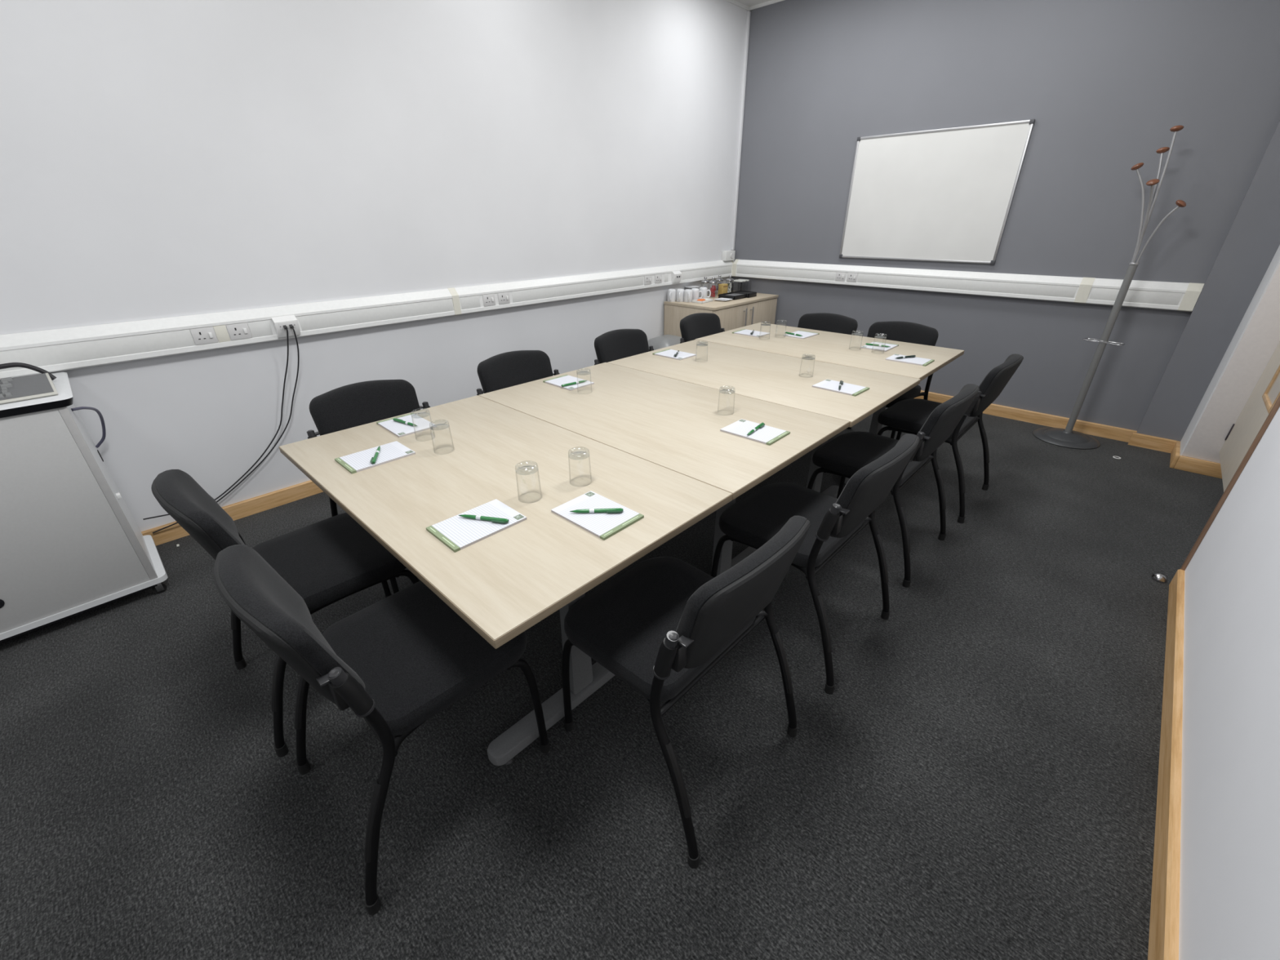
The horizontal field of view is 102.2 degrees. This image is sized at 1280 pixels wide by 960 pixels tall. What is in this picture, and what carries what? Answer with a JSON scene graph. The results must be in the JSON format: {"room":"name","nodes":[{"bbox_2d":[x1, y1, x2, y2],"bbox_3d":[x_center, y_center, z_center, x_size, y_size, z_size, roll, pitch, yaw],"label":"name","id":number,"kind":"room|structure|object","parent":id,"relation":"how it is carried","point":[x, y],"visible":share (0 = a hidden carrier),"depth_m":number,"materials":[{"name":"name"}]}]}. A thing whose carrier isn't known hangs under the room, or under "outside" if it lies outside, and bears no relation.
{"room":"meeting room","nodes":[
{"label":"meeting room","id":0,"kind":"room"},
{"bbox_2d":[0,0,746,531],"bbox_3d":[-1.395,-1.573,2.965,0.100,3.030,6.700,23,35,38],"label":"wall","id":1,"kind":"structure","parent":0,"point":[159,158],"depth_m":2.71,"materials":[{"name":"white paint"}]},
{"bbox_2d":[141,480,323,545],"bbox_3d":[-1.340,-0.243,3.596,0.020,0.087,6.700,23,35,38],"label":"baseboard","id":2,"kind":"structure","parent":1,"relation":"attached to","point":[246,508],"depth_m":2.85,"materials":[{"name":"brown wood"}]},
{"bbox_2d":[0,260,734,379],"bbox_3d":[-1.329,-1.070,3.170,0.050,0.162,6.678,23,35,38],"label":"cable trunking","id":3,"kind":"object","parent":1,"relation":"attached to","point":[52,350],"visible":0.98,"depth_m":2.72,"materials":[{"name":"white plastic"}]},
{"bbox_2d":[190,327,217,345],"bbox_3d":[-2.066,-0.682,2.451,0.010,0.072,0.088,23,35,38],"label":"power socket","id":4,"kind":"object","parent":3,"relation":"attached to","point":[207,335],"visible":1,"depth_m":2.45,"materials":[{"name":"plastic"}]},
{"bbox_2d":[142,325,288,519],"bbox_3d":[-2.102,-0.287,2.575,0.069,0.827,0.827,23,35,38],"label":"cable","id":5,"kind":"object","parent":3,"relation":"hanging from","point":[284,326],"visible":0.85,"depth_m":2.74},
{"bbox_2d":[226,323,252,340],"bbox_3d":[-1.969,-0.729,2.541,0.010,0.072,0.088,23,35,38],"label":"power socket","id":6,"kind":"object","parent":3,"relation":"attached to","point":[242,331],"visible":1,"depth_m":2.54,"materials":[{"name":"plastic"}]},
{"bbox_2d":[271,315,300,337],"bbox_3d":[-1.821,-0.791,2.664,0.036,0.100,0.104,23,35,38],"label":"outlet","id":7,"kind":"object","parent":3,"relation":"attached to","point":[278,322],"visible":0.99,"depth_m":2.65,"materials":[{"name":"plastic"}]},
{"bbox_2d":[152,324,299,533],"bbox_3d":[-2.109,-0.272,2.619,0.853,0.893,0.065,-23,34,-36],"label":"cable","id":8,"kind":"object","parent":7,"relation":"hanging from","point":[291,326],"visible":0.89,"depth_m":2.76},
{"bbox_2d":[482,293,495,306],"bbox_3d":[-1.004,-1.200,3.447,0.010,0.072,0.088,23,35,38],"label":"power socket","id":9,"kind":"object","parent":3,"relation":"attached to","point":[488,300],"visible":1,"depth_m":3.45,"materials":[{"name":"plastic"}]},
{"bbox_2d":[497,292,510,304],"bbox_3d":[-0.925,-1.238,3.522,0.010,0.072,0.088,23,35,38],"label":"power socket","id":10,"kind":"object","parent":3,"relation":"attached to","point":[504,298],"visible":1,"depth_m":3.52,"materials":[{"name":"plastic"}]},
{"bbox_2d":[644,275,651,284],"bbox_3d":[0.071,-1.724,4.457,0.010,0.072,0.088,23,35,38],"label":"power socket","id":11,"kind":"object","parent":3,"relation":"attached to","point":[647,279],"visible":1,"depth_m":4.46,"materials":[{"name":"plastic"}]},
{"bbox_2d":[654,274,662,283],"bbox_3d":[0.164,-1.769,4.544,0.010,0.072,0.088,23,35,38],"label":"power socket","id":12,"kind":"object","parent":3,"relation":"attached to","point":[658,277],"visible":1,"depth_m":4.54,"materials":[{"name":"plastic"}]},
{"bbox_2d":[671,271,681,283],"bbox_3d":[0.335,-1.841,4.688,0.036,0.100,0.104,23,35,38],"label":"outlet","id":13,"kind":"object","parent":3,"relation":"attached to","point":[676,275],"visible":1,"depth_m":4.67,"materials":[{"name":"plastic"}]},
{"bbox_2d":[721,250,735,261],"bbox_3d":[0.892,-2.255,5.194,0.066,0.092,0.160,23,35,38],"label":"thermostat","id":14,"kind":"object","parent":1,"relation":"attached to","point":[726,255],"visible":1,"depth_m":5.16,"materials":[{"name":"plastic"}]},
{"bbox_2d":[731,10,751,249],"bbox_3d":[0.933,-3.164,4.823,0.024,1.860,0.030,23,35,38],"label":"cable conduit","id":15,"kind":"object","parent":1,"relation":"attached to","point":[748,15],"visible":1,"depth_m":4.76,"materials":[{"name":"white paint"}]},
{"bbox_2d":[724,0,784,10],"bbox_3d":[-0.111,-2.365,1.186,3.468,0.025,6.700,23,35,38],"label":"trim","id":16,"kind":"structure","parent":1,"relation":"attached to","point":[739,4],"depth_m":4.31,"materials":[{"name":"white plastic"}]},
{"bbox_2d":[0,407,1223,959],"bbox_3d":[0.143,0.465,2.384,4.300,0.100,6.900,23,35,38],"label":"floor","id":17,"kind":"structure","parent":0,"point":[977,777],"depth_m":1.50,"materials":[{"name":"carpet"}]},
{"bbox_2d":[0,371,168,642],"bbox_3d":[-2.521,0.153,1.957,0.542,0.888,0.837,23,35,38],"label":"trolley","id":18,"kind":"object","parent":17,"relation":"on","point":[71,544],"visible":1,"depth_m":1.95,"materials":[{"name":"white laminate"}]},
{"bbox_2d":[0,362,57,380],"bbox_3d":[-2.482,-0.365,1.895,0.466,0.084,0.036,-21,33,-34],"label":"lead","id":19,"kind":"object","parent":18,"relation":"on","point":[4,366],"visible":0.89,"depth_m":1.98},
{"bbox_2d":[0,373,57,404],"bbox_3d":[-2.378,-0.262,1.727,0.207,0.055,0.585,21,34,36],"label":"screen","id":20,"kind":"object","parent":18,"relation":"on","point":[39,385],"visible":1,"depth_m":1.86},
{"bbox_2d":[71,406,106,448],"bbox_3d":[-2.285,-0.220,2.168,0.311,0.255,0.072,23,35,38],"label":"cable","id":21,"kind":"object","parent":18,"relation":"hanging from","point":[104,431],"visible":0.98,"depth_m":2.23,"materials":[{"name":"grey plastic"}]},
{"bbox_2d":[151,469,419,757],"bbox_3d":[-1.086,0.300,1.718,0.528,0.820,0.571,23,35,38],"label":"chair","id":22,"kind":"object","parent":17,"relation":"on","point":[331,560],"visible":0.63,"depth_m":1.61,"materials":[{"name":"black fabric"}]},
{"bbox_2d":[306,379,430,593],"bbox_3d":[-1.031,0.026,2.256,0.571,0.820,0.528,23,35,38],"label":"chair","id":23,"kind":"object","parent":17,"relation":"on","point":[360,403],"visible":0.24,"depth_m":2.21,"materials":[{"name":"black fabric"}]},
{"bbox_2d":[213,544,550,915],"bbox_3d":[-0.625,0.478,1.361,0.528,0.820,0.571,23,35,38],"label":"chair","id":24,"kind":"object","parent":17,"relation":"on","point":[404,658],"visible":0.93,"depth_m":1.22,"materials":[{"name":"black fabric"}]},
{"bbox_2d":[278,395,732,765],"bbox_3d":[-0.510,0.282,1.847,1.399,0.725,0.804,23,35,38],"label":"meeting table","id":25,"kind":"object","parent":17,"relation":"on","point":[505,583],"visible":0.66,"depth_m":1.52,"materials":[{"name":"brown wood"}]},
{"bbox_2d":[334,440,415,473],"bbox_3d":[-0.899,-0.081,1.758,0.148,0.008,0.210,23,35,38],"label":"notepad","id":26,"kind":"object","parent":25,"relation":"on","point":[359,461],"visible":0.97,"depth_m":1.75,"materials":[{"name":"paper"}]},
{"bbox_2d":[369,445,380,463],"bbox_3d":[-0.895,-0.087,1.751,0.016,0.011,0.145,-8,28,-14],"label":"ballpoint pen","id":27,"kind":"object","parent":26,"relation":"on","point":[374,459],"visible":1,"depth_m":1.72,"materials":[{"name":"green plastic"}]},
{"bbox_2d":[376,413,436,437],"bbox_3d":[-0.916,-0.218,2.028,0.210,0.008,0.148,24,36,39],"label":"notepad","id":28,"kind":"object","parent":25,"relation":"on","point":[399,429],"visible":0.98,"depth_m":2.01,"materials":[{"name":"paper"}]},
{"bbox_2d":[392,417,417,426],"bbox_3d":[-0.916,-0.225,2.022,0.145,0.011,0.016,15,31,28],"label":"ballpoint pen","id":29,"kind":"object","parent":28,"relation":"on","point":[393,419],"visible":1,"depth_m":2.02,"materials":[{"name":"green plastic"}]},
{"bbox_2d":[426,498,526,552],"bbox_3d":[-0.430,0.115,1.366,0.148,0.008,0.211,23,35,38],"label":"notepad","id":30,"kind":"object","parent":25,"relation":"on","point":[457,532],"visible":1,"depth_m":1.35,"materials":[{"name":"paper"}]},
{"bbox_2d":[458,514,509,523],"bbox_3d":[-0.417,0.102,1.370,0.145,0.011,0.016,5,28,11],"label":"ballpoint pen","id":31,"kind":"object","parent":30,"relation":"on","point":[492,519],"visible":1,"depth_m":1.37,"materials":[{"name":"green plastic"}]},
{"bbox_2d":[551,490,644,540],"bbox_3d":[-0.117,0.091,1.407,0.210,0.008,0.148,22,35,37],"label":"notepad","id":32,"kind":"object","parent":25,"relation":"on","point":[603,526],"visible":1,"depth_m":1.39,"materials":[{"name":"paper"}]},
{"bbox_2d":[569,507,622,512],"bbox_3d":[-0.118,0.085,1.400,0.145,0.011,0.016,-1,27,-2],"label":"ballpoint pen","id":33,"kind":"object","parent":32,"relation":"on","point":[618,509],"visible":1,"depth_m":1.40,"materials":[{"name":"green plastic"}]},
{"bbox_2d":[475,350,559,395],"bbox_3d":[-0.504,-0.229,2.747,0.571,0.820,0.528,23,35,38],"label":"chair","id":34,"kind":"object","parent":17,"relation":"on","point":[508,369],"visible":0.2,"depth_m":2.71,"materials":[{"name":"black fabric"}]},
{"bbox_2d":[594,328,653,364],"bbox_3d":[0.037,-0.493,3.255,0.571,0.820,0.528,23,35,38],"label":"chair","id":35,"kind":"object","parent":17,"relation":"on","point":[615,344],"visible":0.21,"depth_m":3.21,"materials":[{"name":"black fabric"}]},
{"bbox_2d":[478,362,849,576],"bbox_3d":[0.043,0.013,2.365,1.399,0.725,0.804,23,35,38],"label":"meeting table","id":36,"kind":"object","parent":17,"relation":"on","point":[673,424],"visible":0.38,"depth_m":2.07,"materials":[{"name":"brown wood"}]},
{"bbox_2d":[542,374,594,391],"bbox_3d":[-0.350,-0.478,2.528,0.210,0.008,0.148,23,35,38],"label":"notepad","id":37,"kind":"object","parent":36,"relation":"on","point":[558,381],"visible":0.99,"depth_m":2.52,"materials":[{"name":"paper"}]},
{"bbox_2d":[560,380,586,386],"bbox_3d":[-0.315,-0.467,2.485,0.145,0.011,0.016,-20,33,-33],"label":"ballpoint pen","id":38,"kind":"object","parent":37,"relation":"on","point":[580,381],"visible":0.98,"depth_m":2.47,"materials":[{"name":"green plastic"}]},
{"bbox_2d":[720,418,790,445],"bbox_3d":[0.430,-0.182,1.933,0.210,0.008,0.148,22,35,37],"label":"notepad","id":39,"kind":"object","parent":36,"relation":"on","point":[767,435],"visible":0.98,"depth_m":1.92,"materials":[{"name":"paper"}]},
{"bbox_2d":[746,422,764,435],"bbox_3d":[0.432,-0.189,1.927,0.016,0.011,0.145,18,32,31],"label":"ballpoint pen","id":40,"kind":"object","parent":39,"relation":"on","point":[762,424],"visible":1,"depth_m":1.93,"materials":[{"name":"green plastic"}]},
{"bbox_2d":[647,334,681,350],"bbox_3d":[0.235,-1.023,4.622,0.336,0.519,0.416,23,35,38],"label":"waste bin","id":41,"kind":"object","parent":17,"relation":"on","point":[666,340],"visible":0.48,"depth_m":4.43,"materials":[{"name":"silver metal"}]},
{"bbox_2d":[561,515,810,868],"bbox_3d":[0.105,0.430,1.442,0.571,0.820,0.528,23,35,38],"label":"chair","id":42,"kind":"object","parent":17,"relation":"on","point":[662,624],"visible":1,"depth_m":1.28,"materials":[{"name":"black fabric"}]},
{"bbox_2d":[680,312,724,343],"bbox_3d":[0.591,-0.763,3.776,0.571,0.820,0.528,23,35,38],"label":"chair","id":43,"kind":"object","parent":17,"relation":"on","point":[693,326],"visible":0.2,"depth_m":3.73,"materials":[{"name":"black fabric"}]},
{"bbox_2d":[663,290,778,337],"bbox_3d":[0.802,-1.381,5.054,0.599,0.755,1.055,23,35,38],"label":"storage cabinet","id":44,"kind":"object","parent":17,"relation":"on","point":[732,314],"visible":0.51,"depth_m":4.72,"materials":[{"name":"brown wood"}]},
{"bbox_2d":[663,290,778,311],"bbox_3d":[0.788,-1.711,4.897,0.569,0.024,1.055,23,35,38],"label":"countertop","id":45,"kind":"structure","parent":44,"relation":"on","point":[713,305],"depth_m":4.65,"materials":[{"name":"brown wood"}]},
{"bbox_2d":[666,288,675,302],"bbox_3d":[0.291,-1.680,4.705,0.077,0.104,0.103,-6,28,-11],"label":"mug","id":46,"kind":"object","parent":45,"relation":"on","point":[671,297],"visible":1,"depth_m":4.69,"materials":[{"name":"white ceramic"}]},
{"bbox_2d":[675,288,684,302],"bbox_3d":[0.373,-1.680,4.703,0.077,0.104,0.103,-9,28,-16],"label":"mug","id":47,"kind":"object","parent":45,"relation":"on","point":[680,292],"visible":1,"depth_m":4.69,"materials":[{"name":"white ceramic"}]},
{"bbox_2d":[684,288,693,302],"bbox_3d":[0.444,-1.665,4.672,0.077,0.104,0.104,-15,30,-26],"label":"mug","id":48,"kind":"object","parent":45,"relation":"on","point":[687,292],"visible":1,"depth_m":4.65,"materials":[{"name":"white ceramic"}]},
{"bbox_2d":[684,285,699,288],"bbox_3d":[0.491,-1.775,4.890,0.142,0.102,0.142,23,35,38],"label":"stack","id":49,"kind":"object","parent":45,"relation":"on","point":[686,286],"visible":0.16,"depth_m":4.89,"materials":[{"name":"white ceramic"}]},
{"bbox_2d":[691,288,702,300],"bbox_3d":[0.517,-1.700,4.739,0.103,0.104,0.077,9,29,19],"label":"mug","id":50,"kind":"object","parent":45,"relation":"on","point":[696,291],"visible":0.86,"depth_m":4.72,"materials":[{"name":"white ceramic"}]},
{"bbox_2d":[692,297,712,303],"bbox_3d":[0.567,-1.625,4.685,0.110,0.020,0.180,20,33,35],"label":"dish","id":51,"kind":"object","parent":45,"relation":"on","point":[710,300],"visible":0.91,"depth_m":4.64,"materials":[{"name":"white ceramic"}]},
{"bbox_2d":[698,287,711,297],"bbox_3d":[0.606,-1.741,4.819,0.112,0.104,0.077,0,27,1],"label":"mug","id":52,"kind":"object","parent":45,"relation":"on","point":[704,290],"visible":0.88,"depth_m":4.79,"materials":[{"name":"white ceramic"}]},
{"bbox_2d":[700,276,709,296],"bbox_3d":[0.625,-1.860,4.966,0.082,0.178,0.082,23,35,38],"label":"glass jar","id":53,"kind":"object","parent":45,"relation":"on","point":[704,281],"visible":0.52,"depth_m":4.93,"materials":[{"name":"clear glass"}]},
{"bbox_2d":[708,276,717,297],"bbox_3d":[0.694,-1.837,4.920,0.082,0.178,0.082,23,35,38],"label":"glass jar","id":54,"kind":"object","parent":45,"relation":"on","point":[713,289],"visible":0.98,"depth_m":4.92,"materials":[{"name":"red glass"}]},
{"bbox_2d":[714,275,723,291],"bbox_3d":[0.780,-1.926,5.092,0.082,0.178,0.082,23,35,38],"label":"glass jar","id":55,"kind":"object","parent":45,"relation":"on","point":[719,276],"visible":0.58,"depth_m":5.06,"materials":[{"name":"clear glass"}]},
{"bbox_2d":[717,283,728,296],"bbox_3d":[0.799,-1.831,4.982,0.076,0.112,0.057,-20,33,-34],"label":"carton","id":56,"kind":"object","parent":45,"relation":"on","point":[722,288],"visible":0.66,"depth_m":4.96,"materials":[{"name":"yellow cardboard"}]},
{"bbox_2d":[714,297,733,301],"bbox_3d":[0.765,-1.654,4.746,0.136,0.013,0.136,21,34,36],"label":"plate","id":57,"kind":"object","parent":45,"relation":"on","point":[717,299],"visible":1,"depth_m":4.75,"materials":[{"name":"white ceramic"}]},
{"bbox_2d":[725,275,733,293],"bbox_3d":[0.880,-1.918,5.075,0.082,0.178,0.082,23,35,38],"label":"glass jar","id":58,"kind":"object","parent":45,"relation":"on","point":[730,279],"visible":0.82,"depth_m":5.06,"materials":[{"name":"clear glass"}]},
{"bbox_2d":[718,290,756,300],"bbox_3d":[0.931,-1.760,4.921,0.200,0.040,0.345,23,35,38],"label":"tray","id":59,"kind":"object","parent":45,"relation":"on","point":[737,295],"visible":0.96,"depth_m":4.88,"materials":[{"name":"black plastic"}]},
{"bbox_2d":[732,278,751,282],"bbox_3d":[0.998,-1.933,5.167,0.150,0.125,0.180,23,35,38],"label":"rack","id":60,"kind":"object","parent":45,"relation":"on","point":[740,280],"visible":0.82,"depth_m":5.11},
{"bbox_2d":[608,339,920,497],"bbox_3d":[0.602,-0.254,2.879,1.399,0.725,0.804,23,35,38],"label":"meeting table","id":61,"kind":"object","parent":17,"relation":"on","point":[774,378],"visible":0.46,"depth_m":2.60,"materials":[{"name":"brown wood"}]},
{"bbox_2d":[652,348,696,359],"bbox_3d":[0.201,-0.735,3.022,0.210,0.008,0.148,23,35,38],"label":"notepad","id":62,"kind":"object","parent":61,"relation":"on","point":[669,353],"visible":0.99,"depth_m":3.00,"materials":[{"name":"paper"}]},
{"bbox_2d":[812,378,869,396],"bbox_3d":[0.939,-0.434,2.419,0.210,0.008,0.148,24,36,39],"label":"notepad","id":63,"kind":"object","parent":61,"relation":"on","point":[851,389],"visible":0.97,"depth_m":2.40,"materials":[{"name":"paper"}]},
{"bbox_2d":[838,380,843,389],"bbox_3d":[0.939,-0.443,2.416,0.016,0.011,0.145,10,29,20],"label":"ballpoint pen","id":64,"kind":"object","parent":63,"relation":"on","point":[841,383],"visible":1,"depth_m":2.42,"materials":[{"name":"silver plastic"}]},
{"bbox_2d":[711,433,919,694],"bbox_3d":[0.616,0.190,1.905,0.571,0.820,0.528,23,35,38],"label":"chair","id":65,"kind":"object","parent":17,"relation":"on","point":[756,518],"visible":0.93,"depth_m":1.75,"materials":[{"name":"black fabric"}]},
{"bbox_2d":[797,312,857,429],"bbox_3d":[1.204,-0.744,3.727,0.528,0.820,0.571,23,35,38],"label":"chair","id":66,"kind":"object","parent":17,"relation":"on","point":[825,322],"visible":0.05,"depth_m":3.69,"materials":[{"name":"black fabric"}]},
{"bbox_2d":[695,322,964,484],"bbox_3d":[1.149,-0.528,3.408,1.399,0.725,0.804,23,35,38],"label":"meeting table","id":67,"kind":"object","parent":17,"relation":"on","point":[828,347],"visible":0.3,"depth_m":3.13,"materials":[{"name":"brown wood"}]},
{"bbox_2d":[732,328,769,337],"bbox_3d":[0.763,-1.010,3.553,0.210,0.008,0.148,23,35,38],"label":"notepad","id":68,"kind":"object","parent":67,"relation":"on","point":[745,332],"visible":0.97,"depth_m":3.54,"materials":[{"name":"paper"}]},
{"bbox_2d":[783,330,819,338],"bbox_3d":[1.092,-0.983,3.495,0.210,0.008,0.148,-24,35,-39],"label":"notepad","id":69,"kind":"object","parent":67,"relation":"on","point":[805,335],"visible":0.98,"depth_m":3.48,"materials":[{"name":"paper"}]},
{"bbox_2d":[786,331,802,336],"bbox_3d":[1.034,-0.978,3.465,0.017,0.011,0.145,-18,32,-31],"label":"ballpoint pen","id":70,"kind":"object","parent":69,"relation":"on","point":[790,333],"visible":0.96,"depth_m":3.46,"materials":[{"name":"green plastic"}]},
{"bbox_2d":[861,341,898,351],"bbox_3d":[1.470,-0.819,3.165,0.148,0.008,0.210,23,35,38],"label":"notepad","id":71,"kind":"object","parent":67,"relation":"on","point":[892,345],"visible":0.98,"depth_m":3.14,"materials":[{"name":"paper"}]},
{"bbox_2d":[865,342,890,346],"bbox_3d":[1.452,-0.822,3.151,0.145,0.011,0.017,18,32,32],"label":"ballpoint pen","id":72,"kind":"object","parent":71,"relation":"on","point":[867,344],"visible":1,"depth_m":3.15,"materials":[{"name":"green plastic"}]},
{"bbox_2d":[884,354,934,366],"bbox_3d":[1.496,-0.666,2.865,0.210,0.008,0.148,23,35,38],"label":"notepad","id":73,"kind":"object","parent":67,"relation":"on","point":[914,360],"visible":1,"depth_m":2.84,"materials":[{"name":"paper"}]},
{"bbox_2d":[895,355,915,358],"bbox_3d":[1.480,-0.685,2.881,0.145,0.011,0.016,-10,29,-18],"label":"ballpoint pen","id":74,"kind":"object","parent":73,"relation":"on","point":[910,356],"visible":1,"depth_m":2.88,"materials":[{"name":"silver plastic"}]},
{"bbox_2d":[807,383,979,587],"bbox_3d":[1.135,-0.069,2.403,0.571,0.820,0.528,23,35,38],"label":"chair","id":75,"kind":"object","parent":17,"relation":"on","point":[847,453],"visible":0.87,"depth_m":2.29,"materials":[{"name":"black fabric"}]},
{"bbox_2d":[848,320,938,438],"bbox_3d":[1.582,-0.587,3.413,0.528,0.820,0.571,23,35,38],"label":"chair","id":76,"kind":"object","parent":17,"relation":"on","point":[896,331],"visible":0.23,"depth_m":3.35,"materials":[{"name":"black fabric"}]},
{"bbox_2d":[877,353,1023,523],"bbox_3d":[1.660,-0.309,2.866,0.571,0.820,0.528,23,35,38],"label":"chair","id":77,"kind":"object","parent":17,"relation":"on","point":[907,415],"visible":0.86,"depth_m":2.72,"materials":[{"name":"black fabric"}]},
{"bbox_2d":[1032,124,1186,449],"bbox_3d":[3.051,-1.134,3.291,0.390,1.879,0.390,23,35,38],"label":"coat stand","id":78,"kind":"object","parent":17,"relation":"on","point":[1067,437],"visible":1,"depth_m":3.35,"materials":[{"name":"silver metal"}]},
{"bbox_2d":[1151,573,1166,582],"bbox_3d":[2.291,0.427,2.278,0.053,0.030,0.050,23,35,38],"label":"door stop","id":79,"kind":"object","parent":17,"relation":"on","point":[1158,577],"visible":1,"depth_m":2.27,"materials":[{"name":"silver metal"}]},
{"bbox_2d":[735,0,770,6],"bbox_3d":[0.118,-2.324,0.963,4.300,0.100,6.900,23,35,38],"label":"ceiling","id":80,"kind":"structure","parent":0,"point":[748,2],"depth_m":4.29,"materials":[{"name":"tile"}]},
{"bbox_2d":[730,0,1279,431],"bbox_3d":[2.466,-2.067,3.867,4.300,3.030,0.100,23,35,38],"label":"wall","id":81,"kind":"structure","parent":0,"point":[1104,84],"depth_m":3.56,"materials":[{"name":"grey paint"}]},
{"bbox_2d":[839,119,1035,264],"bbox_3d":[2.193,-2.182,4.001,1.196,0.894,0.020,23,35,38],"label":"whiteboard","id":82,"kind":"object","parent":81,"relation":"attached to","point":[945,194],"visible":1,"depth_m":3.94,"materials":[{"name":"plastic"}]},
{"bbox_2d":[732,258,1204,311],"bbox_3d":[2.206,-1.649,4.242,3.417,0.162,0.050,23,35,38],"label":"cable trunking","id":83,"kind":"object","parent":81,"relation":"attached to","point":[1179,296],"visible":1,"depth_m":3.85,"materials":[{"name":"white plastic"}]},
{"bbox_2d":[835,271,845,281],"bbox_3d":[1.776,-1.802,4.581,0.088,0.072,0.010,23,35,38],"label":"power socket","id":84,"kind":"object","parent":83,"relation":"attached to","point":[840,276],"visible":1,"depth_m":4.58,"materials":[{"name":"plastic"}]},
{"bbox_2d":[846,272,857,282],"bbox_3d":[1.852,-1.770,4.517,0.088,0.072,0.010,23,35,38],"label":"power socket","id":85,"kind":"object","parent":83,"relation":"attached to","point":[851,277],"visible":1,"depth_m":4.52,"materials":[{"name":"plastic"}]},
{"bbox_2d":[914,390,1137,442],"bbox_3d":[2.215,-0.830,4.684,3.448,0.087,0.020,23,35,38],"label":"baseboard","id":86,"kind":"structure","parent":81,"relation":"attached to","point":[1038,418],"depth_m":3.92,"materials":[{"name":"brown wood"}]},
{"bbox_2d":[1136,120,1279,441],"bbox_3d":[3.525,-1.573,2.877,0.222,3.030,0.052,23,35,38],"label":"wall pier","id":87,"kind":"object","parent":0,"point":[1252,240],"visible":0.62,"depth_m":3.11,"materials":[{"name":"grey paint"}]},
{"bbox_2d":[1128,432,1176,453],"bbox_3d":[3.498,-0.256,3.534,0.220,0.087,0.020,23,35,38],"label":"baseboard","id":88,"kind":"object","parent":87,"relation":"attached to","point":[1157,443],"visible":1,"depth_m":3.52,"materials":[{"name":"brown wood"}]},
{"bbox_2d":[1178,406,1279,959],"bbox_3d":[0.785,-0.046,-0.072,0.300,3.030,4.755,23,35,38],"label":"wall","id":89,"kind":"structure","parent":0,"point":[1229,876],"depth_m":1.24,"materials":[{"name":"white paint"}]},
{"bbox_2d":[1147,568,1184,959],"bbox_3d":[0.680,1.217,0.694,0.020,0.087,4.754,23,35,38],"label":"baseboard","id":90,"kind":"structure","parent":89,"relation":"attached to","point":[1163,939],"depth_m":1.37,"materials":[{"name":"brown wood"}]},
{"bbox_2d":[1180,395,1279,570],"bbox_3d":[2.315,-0.496,1.765,0.012,2.140,0.022,23,35,38],"label":"trim","id":91,"kind":"structure","parent":89,"relation":"attached to","point":[1277,405],"depth_m":2.01,"materials":[{"name":"brown wood"}]},
{"bbox_2d":[1179,244,1279,462],"bbox_3d":[3.651,-1.426,2.586,0.410,3.030,0.355,23,35,38],"label":"wall reveal","id":92,"kind":"structure","parent":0,"point":[1275,262],"depth_m":3.03,"materials":[{"name":"white paint"}]},
{"bbox_2d":[1169,440,1222,478],"bbox_3d":[3.616,-0.112,3.249,0.390,0.087,0.323,23,35,38],"label":"baseboard reveal","id":93,"kind":"structure","parent":92,"relation":"attached to","point":[1206,468],"depth_m":3.21,"materials":[{"name":"brown wood"}]},
{"bbox_2d":[1182,264,1279,463],"bbox_3d":[3.518,-1.004,2.666,0.363,2.032,0.006,23,35,38],"label":"wall","id":94,"kind":"structure","parent":92,"relation":"attached to","point":[1259,342],"depth_m":2.96,"materials":[{"name":"grey paint"}]},
{"bbox_2d":[1218,342,1279,492],"bbox_3d":[3.141,-0.871,2.364,0.108,1.950,0.988,23,35,38],"label":"door","id":95,"kind":"structure","parent":92,"relation":"in","point":[1242,434],"depth_m":2.74,"materials":[{"name":"beige laminate"}]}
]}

